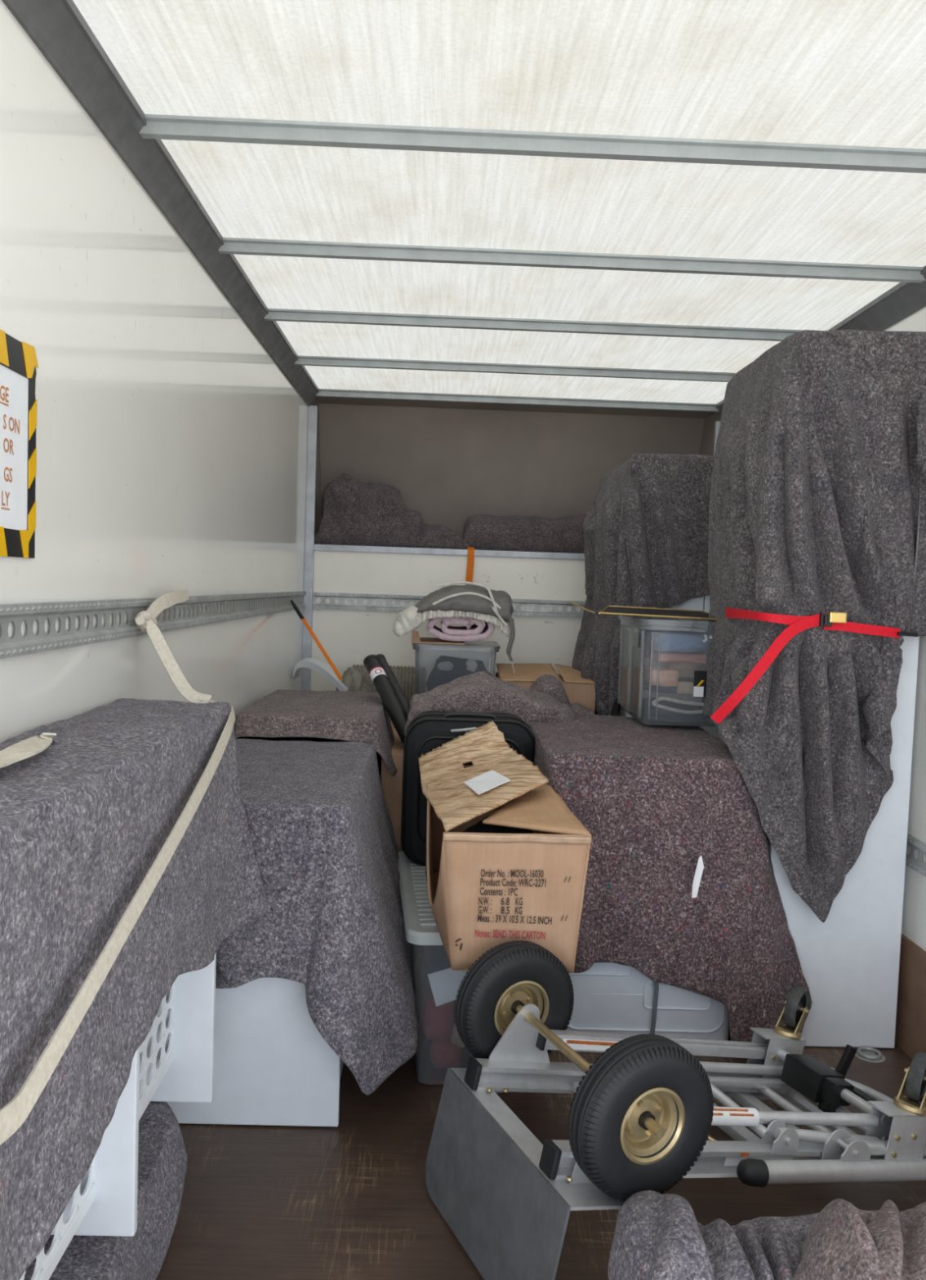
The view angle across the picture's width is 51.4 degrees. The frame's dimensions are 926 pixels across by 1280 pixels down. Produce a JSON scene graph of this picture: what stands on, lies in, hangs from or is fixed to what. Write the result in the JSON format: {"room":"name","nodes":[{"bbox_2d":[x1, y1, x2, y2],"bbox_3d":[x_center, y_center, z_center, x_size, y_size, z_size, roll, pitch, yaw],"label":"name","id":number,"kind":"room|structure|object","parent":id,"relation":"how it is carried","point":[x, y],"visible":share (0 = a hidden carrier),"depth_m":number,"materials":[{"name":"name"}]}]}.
{"room":"cargo space","nodes":[
{"label":"cargo space","id":0,"kind":"room"},
{"bbox_2d":[0,0,308,743],"bbox_3d":[-0.776,-0.003,2.704,0.030,2.250,4.330,2,3,-1],"label":"wall","id":1,"kind":"structure","parent":0,"point":[171,445],"depth_m":2.09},
{"bbox_2d":[0,328,39,558],"bbox_3d":[-0.719,-0.302,1.411,0.006,0.351,0.441,2,3,-1],"label":"notice","id":2,"kind":"object","parent":1,"relation":"attached to","point":[18,359],"visible":1,"depth_m":1.56,"materials":[{"name":"white paper"}]},
{"bbox_2d":[0,590,235,1145],"bbox_3d":[-0.511,0.183,1.671,0.223,0.518,1.662,1,3,-13],"label":"strap","id":3,"kind":"object","parent":1,"relation":"attached to","point":[13,1114],"visible":0.98,"depth_m":1.31,"materials":[{"name":"beige fabric"}]},
{"bbox_2d":[0,591,306,658],"bbox_3d":[-0.748,-0.083,2.727,0.017,0.084,4.183,2,3,-1],"label":"rail","id":4,"kind":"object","parent":1,"relation":"attached to","point":[20,645],"depth_m":1.96,"materials":[{"name":"metal"}]},
{"bbox_2d":[2,0,319,406],"bbox_3d":[-0.698,-1.082,2.644,0.052,0.085,4.330,2,3,-1],"label":"roof side rail","id":5,"kind":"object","parent":1,"relation":"attached to","point":[58,28],"depth_m":2.05,"materials":[{"name":"grey metal"}]},
{"bbox_2d":[289,600,342,679],"bbox_3d":[-0.651,-0.004,4.253,0.330,0.336,0.018,4,4,37],"label":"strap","id":6,"kind":"object","parent":1,"relation":"hanging from","point":[296,609],"visible":1,"depth_m":4.25,"materials":[{"name":"orange fabric"}]},
{"bbox_2d":[294,355,736,382],"bbox_3d":[0.289,-1.158,4.123,2.025,0.032,0.056,2,3,-1],"label":"trim","id":7,"kind":"structure","parent":1,"relation":"attached to","point":[302,360],"depth_m":4.11,"materials":[{"name":"metal"}]},
{"bbox_2d":[139,114,925,173],"bbox_3d":[0.332,-1.039,2.037,2.025,0.032,0.056,2,3,-1],"label":"beam","id":8,"kind":"structure","parent":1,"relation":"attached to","point":[158,126],"depth_m":2.02,"materials":[{"name":"metal"}]},
{"bbox_2d":[263,308,803,341],"bbox_3d":[0.303,-1.118,3.429,2.025,0.032,0.056,2,3,-1],"label":"trim","id":9,"kind":"structure","parent":1,"relation":"attached to","point":[274,314],"depth_m":3.41,"materials":[{"name":"metal"}]},
{"bbox_2d":[217,237,924,283],"bbox_3d":[0.317,-1.079,2.740,2.025,0.032,0.056,2,3,-1],"label":"roof crossbar","id":10,"kind":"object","parent":1,"relation":"attached to","point":[236,246],"depth_m":2.73,"materials":[{"name":"metal"}]},
{"bbox_2d":[72,0,925,404],"bbox_3d":[0.319,-1.097,2.674,2.145,0.001,4.350,2,3,-1],"label":"ceiling","id":11,"kind":"structure","parent":0,"point":[851,73],"depth_m":2.19,"materials":[{"name":"white"}]},
{"bbox_2d":[310,396,720,692],"bbox_3d":[0.229,-0.134,5.275,2.145,2.293,0.777,2,3,-1],"label":"wall","id":12,"kind":"structure","parent":0,"point":[454,461],"depth_m":5.21,"materials":[{"name":"white paint"}]},
{"bbox_2d":[301,405,317,690],"bbox_3d":[-0.784,-0.084,4.853,0.045,2.170,0.030,2,3,-1],"label":"trim","id":13,"kind":"structure","parent":12,"relation":"attached to","point":[312,410],"depth_m":4.82,"materials":[{"name":"metal"}]},
{"bbox_2d":[313,591,585,617],"bbox_3d":[0.234,-0.167,4.874,1.974,0.084,0.017,2,3,-1],"label":"trim","id":14,"kind":"structure","parent":12,"relation":"attached to","point":[341,605],"depth_m":4.86,"materials":[{"name":"metal"}]},
{"bbox_2d":[314,543,584,559],"bbox_3d":[0.247,-0.436,4.913,2.085,0.033,0.112,2,3,-1],"label":"trim","id":15,"kind":"structure","parent":12,"relation":"attached to","point":[336,548],"depth_m":4.85,"materials":[{"name":"metal"}]},
{"bbox_2d":[314,473,468,549],"bbox_3d":[-0.361,-0.670,5.032,0.801,0.375,0.322,2,3,0],"label":"blanket","id":16,"kind":"object","parent":15,"relation":"on","point":[354,513],"visible":0.98,"depth_m":4.90,"materials":[{"name":"fabric"}]},
{"bbox_2d":[462,514,586,553],"bbox_3d":[0.384,-0.574,5.125,0.780,0.217,0.433,2,3,-1],"label":"blanket","id":17,"kind":"object","parent":15,"relation":"on","point":[565,534],"visible":0.73,"depth_m":4.92,"materials":[{"name":"fabric"}]},
{"bbox_2d":[465,546,474,584],"bbox_3d":[0.034,-0.340,4.869,0.041,0.265,0.062,2,3,-1],"label":"strap","id":18,"kind":"object","parent":12,"relation":"hanging from","point":[470,557],"visible":0.66,"depth_m":4.85,"materials":[{"name":"orange fabric"}]},
{"bbox_2d":[315,388,718,412],"bbox_3d":[0.275,-1.197,4.809,2.025,0.032,0.056,2,3,-1],"label":"trim","id":19,"kind":"structure","parent":12,"relation":"attached to","point":[322,392],"depth_m":4.79,"materials":[{"name":"metal"}]},
{"bbox_2d":[712,421,719,455],"bbox_3d":[1.254,-0.016,4.899,0.045,2.170,0.030,2,3,-1],"label":"trim","id":20,"kind":"structure","parent":12,"relation":"attached to","point":[717,424],"depth_m":4.83,"materials":[{"name":"metal"}]},
{"bbox_2d":[156,959,925,1279],"bbox_3d":[0.241,1.174,2.792,2.285,0.040,4.330,2,3,-1],"label":"floor","id":21,"kind":"structure","parent":0,"point":[351,1200],"depth_m":2.07,"materials":[{"name":"brown wood"}]},
{"bbox_2d":[24,1101,187,1279],"bbox_3d":[-0.638,1.087,1.530,0.237,0.210,1.166,2,3,-1],"label":"blanket","id":22,"kind":"object","parent":21,"relation":"on","point":[162,1161],"visible":0.32,"depth_m":1.74,"materials":[{"name":"grey fabric"}]},
{"bbox_2d":[19,952,216,1279],"bbox_3d":[-0.618,0.592,1.399,0.243,0.800,1.250,2,3,-1],"label":"perforated panel","id":23,"kind":"object","parent":22,"relation":"on","point":[175,1061],"visible":0.14,"depth_m":1.77,"materials":[{"name":"white laminate"}]},
{"bbox_2d":[0,697,268,1279],"bbox_3d":[-0.578,0.482,1.431,0.328,0.658,1.422,2,3,-1],"label":"blanket","id":24,"kind":"object","parent":23,"relation":"on","point":[85,818],"visible":0.89,"depth_m":1.28,"materials":[{"name":"grey fabric"}]},
{"bbox_2d":[0,732,56,768],"bbox_3d":[-0.583,0.146,1.254,0.046,0.016,0.267,2,3,-4],"label":"strap","id":25,"kind":"object","parent":24,"relation":"on","point":[28,748],"visible":1,"depth_m":1.27,"materials":[{"name":"beige fabric"}]},
{"bbox_2d":[166,977,343,1126],"bbox_3d":[-0.519,0.749,2.674,0.455,0.761,0.825,2,3,-1],"label":"base cabinet","id":26,"kind":"object","parent":21,"relation":"on","point":[273,1065],"visible":0.2,"depth_m":2.28,"materials":[{"name":"white laminate"}]},
{"bbox_2d":[215,738,418,1095],"bbox_3d":[-0.443,0.675,2.656,0.681,0.657,1.049,2,3,-1],"label":"blanket","id":27,"kind":"object","parent":26,"relation":"on","point":[319,823],"visible":0.71,"depth_m":2.21,"materials":[{"name":"grey fabric"}]},
{"bbox_2d":[234,689,396,778],"bbox_3d":[-0.511,0.650,3.561,0.554,0.858,0.878,2,3,-1],"label":"blanket","id":28,"kind":"object","parent":21,"relation":"on","point":[322,716],"visible":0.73,"depth_m":3.21,"materials":[{"name":"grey fabric"}]},
{"bbox_2d":[380,730,403,853],"bbox_3d":[-0.258,0.734,3.588,0.077,0.715,0.550,2,3,-1],"label":"carton","id":29,"kind":"object","parent":21,"relation":"on","point":[391,786],"visible":0.09,"depth_m":3.30,"materials":[{"name":"brown cardboard"}]},
{"bbox_2d":[363,654,407,742],"bbox_3d":[-0.272,0.211,3.528,0.059,0.292,0.382,0,4,-29],"label":"tube","id":30,"kind":"object","parent":29,"relation":"on","point":[377,674],"visible":0.96,"depth_m":3.51,"materials":[{"name":"plastic"}]},
{"bbox_2d":[376,653,409,717],"bbox_3d":[-0.240,0.211,3.578,0.051,0.293,0.400,0,4,-29],"label":"tube","id":31,"kind":"object","parent":29,"relation":"on","point":[397,690],"visible":0.44,"depth_m":3.60,"materials":[{"name":"plastic"}]},
{"bbox_2d":[389,717,395,730],"bbox_3d":[-0.231,0.713,4.474,0.665,0.660,0.740,2,3,-1],"label":"carton","id":32,"kind":"object","parent":21,"relation":"on","point":[392,724],"visible":0.02,"depth_m":4.33,"materials":[{"name":"brown cardboard"}]},
{"bbox_2d":[337,666,369,692],"bbox_3d":[-0.492,0.249,4.354,0.204,0.257,0.249,2,3,-1],"label":"towel","id":33,"kind":"object","parent":32,"relation":"on","point":[352,677],"visible":0.35,"depth_m":4.28,"materials":[{"name":"beige fabric"}]},
{"bbox_2d":[293,657,348,691],"bbox_3d":[-0.646,0.164,4.429,0.139,0.129,0.616,-1,4,-40],"label":"curved panel","id":34,"kind":"object","parent":33,"relation":"on","point":[316,664],"visible":0.88,"depth_m":4.38,"materials":[{"name":"white plastic"}]},
{"bbox_2d":[352,664,426,702],"bbox_3d":[-0.364,0.243,4.635,0.364,0.244,0.244,2,3,-1],"label":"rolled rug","id":35,"kind":"object","parent":32,"relation":"on","point":[405,677],"visible":0.3,"depth_m":4.54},
{"bbox_2d":[411,640,499,693],"bbox_3d":[-0.040,0.202,4.319,0.379,0.383,0.410,2,3,-1],"label":"tub","id":36,"kind":"object","parent":32,"relation":"on","point":[493,646],"visible":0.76,"depth_m":4.26,"materials":[{"name":"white plastic"}]},
{"bbox_2d":[411,630,464,644],"bbox_3d":[-0.109,-0.021,4.289,0.228,0.057,0.350,2,3,-1],"label":"cardboard sheet","id":37,"kind":"object","parent":36,"relation":"on","point":[415,638],"visible":0.77,"depth_m":4.12,"materials":[{"name":"brown cardboard"}]},
{"bbox_2d":[391,606,508,641],"bbox_3d":[-0.056,-0.087,4.253,0.501,0.173,0.460,2,3,-1],"label":"throw","id":38,"kind":"object","parent":37,"relation":"on","point":[408,620],"visible":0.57,"depth_m":4.10,"materials":[{"name":"pink fabric"}]},
{"bbox_2d":[436,661,453,671],"bbox_3d":[-0.076,0.112,4.167,0.074,0.041,0.041,2,3,-1],"label":"folded clothes","id":39,"kind":"object","parent":36,"relation":"in","point":[446,665],"visible":1,"depth_m":4.15,"materials":[{"name":"fabric"}]},
{"bbox_2d":[426,655,486,691],"bbox_3d":[-0.028,0.203,4.274,0.275,0.264,0.204,2,3,-1],"label":"folded clothes","id":40,"kind":"object","parent":36,"relation":"in","point":[437,677],"visible":0.31,"depth_m":4.21,"materials":[{"name":"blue fabric"}]},
{"bbox_2d":[466,659,477,671],"bbox_3d":[0.038,0.112,4.175,0.052,0.054,0.043,2,3,-1],"label":"folded clothes","id":41,"kind":"object","parent":36,"relation":"in","point":[471,665],"visible":1,"depth_m":4.16,"materials":[{"name":"grey fabric"}]},
{"bbox_2d":[397,850,470,1084],"bbox_3d":[-0.018,0.930,2.845,0.346,0.416,0.776,2,3,-6],"label":"tub","id":42,"kind":"object","parent":21,"relation":"on","point":[420,928],"visible":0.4,"depth_m":2.64,"materials":[{"name":"white plastic"}]},
{"bbox_2d":[419,991,455,1041],"bbox_3d":[-0.065,1.005,2.581,0.102,0.124,0.152,2,3,-1],"label":"folded clothes","id":43,"kind":"object","parent":42,"relation":"in","point":[437,1022],"visible":0.8,"depth_m":2.53,"materials":[{"name":"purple fabric"}]},
{"bbox_2d":[421,945,455,1001],"bbox_3d":[-0.020,0.971,2.824,0.204,0.353,0.250,2,3,-1],"label":"folded clothes","id":44,"kind":"object","parent":42,"relation":"in","point":[435,958],"visible":0.12,"depth_m":2.73,"materials":[{"name":"fabric"}]},
{"bbox_2d":[429,1039,463,1068],"bbox_3d":[-0.044,1.101,2.590,0.091,0.082,0.131,2,3,-1],"label":"folded clothes","id":45,"kind":"object","parent":42,"relation":"in","point":[443,1054],"visible":0.72,"depth_m":2.54,"materials":[{"name":"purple fabric"}]},
{"bbox_2d":[427,967,468,1006],"bbox_3d":[-0.017,0.885,2.483,0.150,0.125,0.001,2,3,-6],"label":"paper sheet","id":46,"kind":"object","parent":42,"relation":"in","point":[445,984],"visible":0.5,"depth_m":2.48,"materials":[{"name":"white paper"}]},
{"bbox_2d":[449,1022,465,1047],"bbox_3d":[-0.005,1.048,2.589,0.070,0.071,0.131,2,3,-1],"label":"folded clothes","id":47,"kind":"object","parent":42,"relation":"in","point":[455,1038],"visible":0.28,"depth_m":2.54,"materials":[{"name":"beige fabric"}]},
{"bbox_2d":[400,711,534,865],"bbox_3d":[0.015,0.468,3.105,0.414,0.483,0.284,2,3,-1],"label":"suitcase","id":48,"kind":"object","parent":42,"relation":"on","point":[428,730],"visible":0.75,"depth_m":2.99,"materials":[{"name":"black plastic"}]},
{"bbox_2d":[417,720,591,973],"bbox_3d":[0.072,0.505,2.550,0.362,0.470,0.849,2,3,-5],"label":"carton","id":49,"kind":"object","parent":42,"relation":"on","point":[486,891],"visible":0.99,"depth_m":2.19,"materials":[{"name":"brown cardboard"}]},
{"bbox_2d":[461,814,533,833],"bbox_3d":[0.098,0.587,2.464,0.235,0.267,0.324,2,3,-1],"label":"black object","id":50,"kind":"object","parent":49,"relation":"in","point":[479,827],"visible":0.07,"depth_m":2.42,"materials":[{"name":"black fabric"}]},
{"bbox_2d":[400,670,575,959],"bbox_3d":[0.108,0.600,3.510,0.690,0.982,0.497,2,3,-1],"label":"blanket","id":51,"kind":"object","parent":21,"relation":"on","point":[481,691],"visible":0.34,"depth_m":3.28,"materials":[{"name":"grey fabric"}]},
{"bbox_2d":[495,663,595,714],"bbox_3d":[0.334,0.597,4.196,0.395,0.962,0.405,2,3,-1],"label":"carton","id":52,"kind":"object","parent":21,"relation":"on","point":[580,691],"visible":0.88,"depth_m":4.04,"materials":[{"name":"brown cardboard"}]},
{"bbox_2d":[414,581,515,673],"bbox_3d":[-0.001,-0.069,4.259,0.445,0.381,0.457,2,3,-1],"label":"drawstring bag","id":53,"kind":"object","parent":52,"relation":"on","point":[477,597],"visible":0.98,"depth_m":4.05,"materials":[{"name":"grey fabric"}]},
{"bbox_2d":[528,675,593,715],"bbox_3d":[0.390,0.233,3.910,0.281,0.179,0.182,2,3,-1],"label":"blanket","id":54,"kind":"object","parent":52,"relation":"hanging from","point":[550,685],"visible":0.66,"depth_m":3.84,"materials":[{"name":"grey fabric"}]},
{"bbox_2d":[564,962,728,1040],"bbox_3d":[0.506,0.728,3.118,0.558,0.824,0.858,2,3,-1],"label":"storage chest","id":55,"kind":"object","parent":21,"relation":"on","point":[610,997],"visible":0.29,"depth_m":2.72,"materials":[{"name":"white plastic"}]},
{"bbox_2d":[649,981,658,1034],"bbox_3d":[0.535,1.064,2.710,0.022,0.286,0.017,2,3,-1],"label":"cord","id":56,"kind":"object","parent":55,"relation":"attached to","point":[655,984],"visible":0.42,"depth_m":2.70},
{"bbox_2d":[527,714,811,1042],"bbox_3d":[0.580,0.706,3.118,0.821,0.824,1.020,2,3,-1],"label":"blanket","id":57,"kind":"object","parent":55,"relation":"on","point":[681,891],"visible":0.85,"depth_m":2.66,"materials":[{"name":"fabric"}]},
{"bbox_2d":[617,615,715,726],"bbox_3d":[0.723,0.097,3.397,0.291,0.352,0.484,2,3,-1],"label":"tub","id":58,"kind":"object","parent":57,"relation":"on","point":[633,642],"visible":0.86,"depth_m":3.34,"materials":[{"name":"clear plastic"}]},
{"bbox_2d":[598,605,716,620],"bbox_3d":[0.657,-0.095,3.309,0.422,0.033,0.357,2,3,-1],"label":"picture frame","id":59,"kind":"object","parent":58,"relation":"on","point":[609,610],"visible":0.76,"depth_m":3.30,"materials":[{"name":"black plastic"}]},
{"bbox_2d":[643,666,678,686],"bbox_3d":[0.671,0.123,3.266,0.100,0.059,0.157,2,3,-1],"label":"folded clothes","id":60,"kind":"object","parent":58,"relation":"in","point":[668,677],"visible":0.91,"depth_m":3.20,"materials":[{"name":"fabric"}]},
{"bbox_2d":[643,677,693,693],"bbox_3d":[0.726,0.147,3.403,0.218,0.049,0.390,2,3,-1],"label":"folded clothes","id":61,"kind":"object","parent":58,"relation":"in","point":[666,690],"visible":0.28,"depth_m":3.23,"materials":[{"name":"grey fabric"}]},
{"bbox_2d":[644,647,705,663],"bbox_3d":[0.739,0.053,3.382,0.190,0.032,0.393,2,3,-1],"label":"folded clothes","id":62,"kind":"object","parent":58,"relation":"in","point":[695,657],"visible":0.69,"depth_m":3.21,"materials":[{"name":"fabric"}]},
{"bbox_2d":[641,697,708,722],"bbox_3d":[0.722,0.245,3.405,0.212,0.045,0.394,2,3,-1],"label":"folded clothes","id":63,"kind":"object","parent":58,"relation":"in","point":[664,715],"visible":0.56,"depth_m":3.23,"materials":[{"name":"grey fabric"}]},
{"bbox_2d":[640,629,710,652],"bbox_3d":[0.736,0.001,3.385,0.202,0.064,0.396,2,3,-1],"label":"folded clothes","id":64,"kind":"object","parent":58,"relation":"in","point":[674,641],"visible":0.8,"depth_m":3.21,"materials":[{"name":"blue fabric"}]},
{"bbox_2d":[648,658,702,678],"bbox_3d":[0.764,0.091,3.406,0.144,0.063,0.354,2,3,-1],"label":"folded clothes","id":65,"kind":"object","parent":58,"relation":"in","point":[685,669],"visible":0.34,"depth_m":3.24,"materials":[{"name":"grey fabric"}]},
{"bbox_2d":[651,696,703,714],"bbox_3d":[0.737,0.218,3.198,0.220,0.055,0.018,2,3,-1],"label":"band","id":66,"kind":"object","parent":58,"relation":"in","point":[668,699],"visible":0.73,"depth_m":3.19,"materials":[{"name":"grey fabric"}]},
{"bbox_2d":[675,681,693,693],"bbox_3d":[0.757,0.156,3.272,0.088,0.039,0.153,2,3,-1],"label":"folded clothes","id":67,"kind":"object","parent":58,"relation":"in","point":[683,687],"visible":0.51,"depth_m":3.20,"materials":[{"name":"beige fabric"}]},
{"bbox_2d":[702,633,711,642],"bbox_3d":[0.829,-0.004,3.182,0.074,0.030,0.013,2,3,-1],"label":"hanger","id":68,"kind":"object","parent":58,"relation":"in","point":[705,639],"visible":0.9,"depth_m":3.18,"materials":[{"name":"plastic"}]},
{"bbox_2d":[617,595,719,739],"bbox_3d":[0.933,0.182,4.195,0.575,1.830,0.785,2,3,-1],"label":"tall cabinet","id":69,"kind":"object","parent":21,"relation":"on","point":[700,603],"visible":0.05,"depth_m":3.80,"materials":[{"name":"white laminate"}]},
{"bbox_2d":[572,453,714,715],"bbox_3d":[0.729,-0.188,4.055,0.572,1.133,1.092,0,4,-37],"label":"blanket","id":70,"kind":"object","parent":69,"relation":"on","point":[646,524],"visible":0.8,"depth_m":3.76,"materials":[{"name":"grey fabric"}]},
{"bbox_2d":[568,600,599,613],"bbox_3d":[0.570,-0.138,4.143,0.042,0.046,0.844,1,3,-11],"label":"cord","id":71,"kind":"object","parent":70,"relation":"attached to","point":[571,602],"visible":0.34,"depth_m":4.37,"materials":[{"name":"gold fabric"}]},
{"bbox_2d":[425,940,925,1279],"bbox_3d":[0.547,0.940,2.097,1.198,0.504,0.590,0,4,-28],"label":"hand truck","id":72,"kind":"object","parent":21,"relation":"on","point":[642,1115],"visible":1,"depth_m":1.94,"materials":[{"name":"metal"}]},
{"bbox_2d":[566,1040,616,1045],"bbox_3d":[0.314,0.898,2.139,0.197,0.050,0.002,0,4,-25],"label":"print","id":73,"kind":"object","parent":72,"relation":"attached to","point":[570,1042],"depth_m":2.12},
{"bbox_2d":[712,1112,722,1115],"bbox_3d":[0.507,0.951,1.927,0.030,0.008,0.004,1,3,-15],"label":"print","id":74,"kind":"object","parent":72,"relation":"on","point":[713,1113],"depth_m":1.93},
{"bbox_2d":[713,1108,747,1111],"bbox_3d":[0.535,0.949,1.942,0.090,0.017,0.004,1,3,-15],"label":"print","id":75,"kind":"object","parent":72,"relation":"on","point":[714,1109],"depth_m":1.94},
{"bbox_2d":[728,1113,753,1116],"bbox_3d":[0.563,0.960,1.943,0.055,0.012,0.004,1,3,-15],"label":"print","id":76,"kind":"object","parent":72,"relation":"on","point":[730,1114],"depth_m":1.94},
{"bbox_2d":[740,1152,749,1156],"bbox_3d":[0.554,1.011,1.888,0.021,0.012,0.001,0,4,-25],"label":"print","id":77,"kind":"object","parent":72,"relation":"on","point":[742,1154],"depth_m":1.89},
{"bbox_2d":[604,1191,811,1279],"bbox_3d":[0.496,1.069,1.551,0.525,0.321,0.436,2,3,-1],"label":"blanket","id":78,"kind":"object","parent":21,"relation":"on","point":[655,1237],"visible":0.76,"depth_m":1.52,"materials":[{"name":"grey fabric"}]},
{"bbox_2d":[720,635,919,1048],"bbox_3d":[1.085,0.158,3.003,0.390,2.022,0.548,2,3,-1],"label":"wardrobe","id":79,"kind":"object","parent":21,"relation":"on","point":[849,961],"visible":0.29,"depth_m":2.77,"materials":[{"name":"white laminate"}]},
{"bbox_2d":[701,329,925,922],"bbox_3d":[0.889,-0.049,2.847,0.477,1.646,0.801,0,4,-32],"label":"blanket","id":80,"kind":"object","parent":79,"relation":"on","point":[815,484],"visible":0.96,"depth_m":2.63,"materials":[{"name":"grey fabric"}]},
{"bbox_2d":[709,607,918,724],"bbox_3d":[0.889,0.072,2.669,0.573,0.312,0.425,5,4,42],"label":"strap","id":81,"kind":"object","parent":80,"relation":"attached to","point":[831,620],"visible":1,"depth_m":2.58,"materials":[{"name":"red fabric"}]},
{"bbox_2d":[915,389,925,484],"bbox_3d":[1.258,-0.552,2.564,0.124,0.276,0.078,2,3,-1],"label":"blanket","id":82,"kind":"object","parent":80,"relation":"attached to","point":[920,420],"visible":1,"depth_m":2.54,"materials":[{"name":"grey fabric"}]},
{"bbox_2d":[795,1195,925,1279],"bbox_3d":[0.674,1.036,1.426,0.392,0.414,0.420,2,3,-1],"label":"blanket","id":83,"kind":"object","parent":21,"relation":"on","point":[842,1239],"visible":1,"depth_m":1.38,"materials":[{"name":"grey fabric"}]},
{"bbox_2d":[854,1046,884,1062],"bbox_3d":[1.162,1.182,2.751,0.084,0.012,0.084,2,3,-1],"label":"ring","id":84,"kind":"object","parent":21,"relation":"on","point":[864,1053],"visible":0.98,"depth_m":2.74,"materials":[{"name":"metal"}]},
{"bbox_2d":[882,306,925,951],"bbox_3d":[1.337,0.067,2.751,0.030,2.250,4.330,2,3,-1],"label":"wall","id":85,"kind":"structure","parent":0,"point":[913,908],"depth_m":2.77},
{"bbox_2d":[715,265,925,419],"bbox_3d":[1.334,-1.015,2.690,0.052,0.085,4.330,2,3,-1],"label":"trim","id":86,"kind":"structure","parent":85,"relation":"attached to","point":[903,300],"depth_m":2.99,"materials":[{"name":"grey metal"}]},
{"bbox_2d":[893,933,925,1060],"bbox_3d":[1.283,1.028,2.805,0.012,0.322,4.330,2,3,-1],"label":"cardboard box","id":87,"kind":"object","parent":85,"relation":"attached to","point":[910,1015],"depth_m":2.74,"materials":[{"name":"brown cardboard"}]},
{"bbox_2d":[903,487,925,635],"bbox_3d":[1.281,-0.222,2.634,0.127,0.425,0.034,2,3,-1],"label":"blanket","id":88,"kind":"object","parent":85,"relation":"hanging from","point":[916,624],"visible":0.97,"depth_m":2.63,"materials":[{"name":"grey fabric"}]},
{"bbox_2d":[905,834,925,876],"bbox_3d":[1.293,0.612,2.805,0.017,0.084,4.183,2,3,-1],"label":"trim","id":89,"kind":"structure","parent":85,"relation":"attached to","point":[917,864],"depth_m":2.74,"materials":[{"name":"metal"}]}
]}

